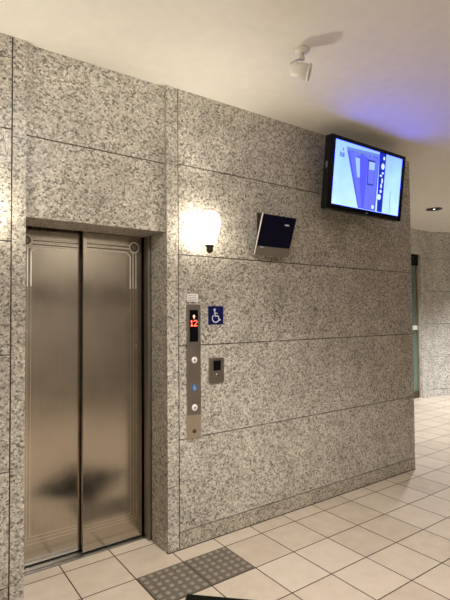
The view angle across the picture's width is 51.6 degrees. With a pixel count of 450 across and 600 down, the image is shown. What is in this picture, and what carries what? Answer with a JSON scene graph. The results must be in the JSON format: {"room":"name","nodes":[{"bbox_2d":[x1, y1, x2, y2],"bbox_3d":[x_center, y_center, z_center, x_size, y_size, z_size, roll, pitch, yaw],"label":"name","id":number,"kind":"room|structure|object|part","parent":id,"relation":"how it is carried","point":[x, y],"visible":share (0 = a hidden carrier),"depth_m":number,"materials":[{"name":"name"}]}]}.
{"room":"elevator lobby","nodes":[
{"label":"elevator lobby","id":0,"kind":"room"},
{"bbox_2d":[0,33,415,599],"bbox_3d":[-1.418,0.127,3.513,6.167,2.880,2.305,1,-2,-36],"label":"wall","id":1,"kind":"structure","parent":0,"point":[314,402],"depth_m":3.09,"materials":[{"name":"stone"}]},
{"bbox_2d":[24,226,151,575],"bbox_3d":[-0.874,0.518,2.874,0.819,2.050,0.213,1,-2,-36],"label":"door","id":2,"kind":"structure","parent":1,"relation":"in","point":[87,474],"depth_m":2.87,"materials":[{"name":"metal"}]},
{"bbox_3d":[-1.056,0.514,2.786,0.391,2.026,0.029,1,-2,-36],"label":"panel","id":3,"kind":"part","parent":2,"relation":"part of","materials":[{"name":"metal"}]},
{"bbox_3d":[-0.872,1.540,2.849,0.819,0.005,0.135,1,-2,-36],"label":"sill","id":4,"kind":"part","parent":2,"relation":"part of","materials":[{"name":"metal"}]},
{"bbox_3d":[-0.716,0.518,2.969,0.390,2.026,0.029,1,-2,-36],"label":"panel","id":5,"kind":"part","parent":2,"relation":"part of","materials":[{"name":"metal"}]},
{"bbox_2d":[187,294,197,301],"bbox_3d":[-0.206,-0.015,2.970,0.081,0.050,0.002,1,-2,-36],"label":"label","id":6,"kind":"object","parent":1,"relation":"attached to","point":[190,297],"visible":1,"depth_m":2.97,"materials":[{"name":"white paper"}]},
{"bbox_2d":[186,304,200,439],"bbox_3d":[-0.197,0.451,2.953,0.103,0.845,0.014,1,-2,-36],"label":"panel","id":7,"kind":"object","parent":1,"relation":"attached to","point":[193,312],"visible":1,"depth_m":2.95,"materials":[{"name":"metal"}]},
{"bbox_3d":[-0.196,0.800,2.944,0.103,0.146,0.007,1,-2,-36],"label":"plate","id":8,"kind":"part","parent":7,"relation":"part of","materials":[{"name":"metal"}]},
{"bbox_2d":[194,211,219,252],"bbox_3d":[-0.110,-0.426,2.946,0.134,0.267,0.178,1,-2,-36],"label":"wall sconce","id":9,"kind":"object","parent":1,"relation":"attached to","point":[209,221],"visible":1,"depth_m":2.89,"materials":[{"name":"white glass"}]},
{"bbox_3d":[-0.142,-0.410,2.991,0.092,0.092,0.066,1,-2,-36],"label":"plate","id":10,"kind":"part","parent":9,"relation":"part of","materials":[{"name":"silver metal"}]},
{"bbox_3d":[-0.097,-0.450,2.929,0.134,0.220,0.134,1,-2,-36],"label":"lamp shade","id":11,"kind":"part","parent":9,"relation":"part of","materials":[{"name":"white glass"}]},
{"bbox_2d":[208,306,222,324],"bbox_3d":[-0.060,0.101,3.068,0.119,0.120,0.005,1,-2,-36],"label":"sign","id":12,"kind":"object","parent":1,"relation":"attached to","point":[215,313],"visible":1,"depth_m":3.06,"materials":[{"name":"blue plastic"}]},
{"bbox_2d":[209,357,223,383],"bbox_3d":[-0.056,0.461,3.052,0.116,0.163,0.015,1,-2,-36],"label":"card reader","id":13,"kind":"object","parent":1,"relation":"attached to","point":[216,365],"visible":1,"depth_m":3.04,"materials":[{"name":"metal"}]},
{"bbox_2d":[253,212,295,256],"bbox_3d":[0.341,-0.466,3.287,0.320,0.307,0.152,1,-2,-37],"label":"wall monitor","id":14,"kind":"object","parent":1,"relation":"attached to","point":[274,233],"visible":1,"depth_m":3.26,"materials":[{"name":"black plastic"}]},
{"bbox_3d":[0.229,-0.452,3.175,0.004,0.289,0.011,1,17,-36],"label":"trim","id":15,"kind":"part","parent":14,"relation":"part of","materials":[{"name":"silver metal"}]},
{"bbox_2d":[321,133,405,221],"bbox_3d":[1.070,-0.938,3.748,0.908,0.539,0.276,1,-2,-36],"label":"television","id":16,"kind":"object","parent":1,"relation":"attached to","point":[359,178],"visible":1,"depth_m":3.62,"materials":[{"name":"black plastic"}]},
{"bbox_2d":[340,147,390,211],"bbox_3d":[1.106,-0.947,3.646,0.650,0.465,0.002,1,5,-36],"label":"picture","id":17,"kind":"object","parent":16,"relation":"attached to","point":[364,165],"depth_m":3.66},
{"bbox_2d":[0,0,449,231],"bbox_3d":[2.482,-1.363,4.479,14.000,0.100,8.900,1,-2,-36],"label":"ceiling","id":18,"kind":"structure","parent":0,"point":[379,78],"depth_m":2.58,"materials":[{"name":"beige paint"}]},
{"bbox_2d":[290,45,311,81],"bbox_3d":[0.411,-1.270,2.520,0.123,0.178,0.091,-1,-2,10],"label":"ceiling spotlight","id":19,"kind":"object","parent":18,"relation":"attached to","point":[298,70],"visible":1,"depth_m":2.50,"materials":[{"name":"white metal"}]},
{"bbox_3d":[0.393,-1.302,2.513,0.084,0.115,0.035,0,-2,-24],"label":"swivel arm","id":20,"kind":"part","parent":19,"relation":"part of","materials":[{"name":"silver metal"}]},
{"bbox_2d":[426,207,441,210],"bbox_3d":[2.882,-1.250,6.422,0.210,0.010,0.210,1,-2,-36],"label":"recessed light","id":21,"kind":"object","parent":18,"relation":"in","point":[433,208],"visible":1,"depth_m":6.42,"materials":[{"name":"brown metal"}]},
{"bbox_2d":[24,395,449,599],"bbox_3d":[2.504,1.615,4.385,14.000,0.100,8.900,1,-2,-36],"label":"floor","id":22,"kind":"structure","parent":0,"point":[387,539],"depth_m":2.81,"materials":[{"name":"beige tile"}]},
{"bbox_2d":[137,547,254,599],"bbox_3d":[-0.157,1.526,2.608,0.594,0.008,0.294,1,-2,-36],"label":"tactile paving","id":23,"kind":"structure","parent":22,"relation":"on","point":[174,582],"depth_m":2.59,"materials":[{"name":"grey tile"}]},
{"bbox_2d":[185,594,248,599],"bbox_3d":[0.137,1.506,2.092,0.750,0.010,0.500,-1,-2,9],"label":"floor mat","id":24,"kind":"object","parent":22,"relation":"on","point":[189,596],"visible":1,"depth_m":2.36,"materials":[{"name":"black rubber"}]},
{"bbox_2d":[411,228,434,397],"bbox_3d":[2.105,0.215,7.153,3.805,2.880,0.120,1,-2,-36],"label":"wall","id":25,"kind":"structure","parent":0,"point":[421,241],"depth_m":8.06,"materials":[{"name":"stone"}]},
{"bbox_2d":[411,254,420,398],"bbox_3d":[2.774,0.443,7.816,1.160,2.455,0.365,1,-2,-36],"label":"door","id":26,"kind":"structure","parent":25,"relation":"in","point":[414,258],"depth_m":7.99,"materials":[{"name":"green glass"}]},
{"bbox_3d":[2.851,0.474,7.708,1.100,2.145,0.012,1,-2,-36],"label":"pane","id":27,"kind":"part","parent":26,"relation":"part of","materials":[{"name":"green glass"}]},
{"bbox_2d":[432,232,449,395],"bbox_3d":[5.605,0.230,8.463,3.901,2.880,0.120,0,-2,-6],"label":"wall","id":28,"kind":"structure","parent":0,"point":[440,240],"depth_m":8.22,"materials":[{"name":"stone"}]}
]}

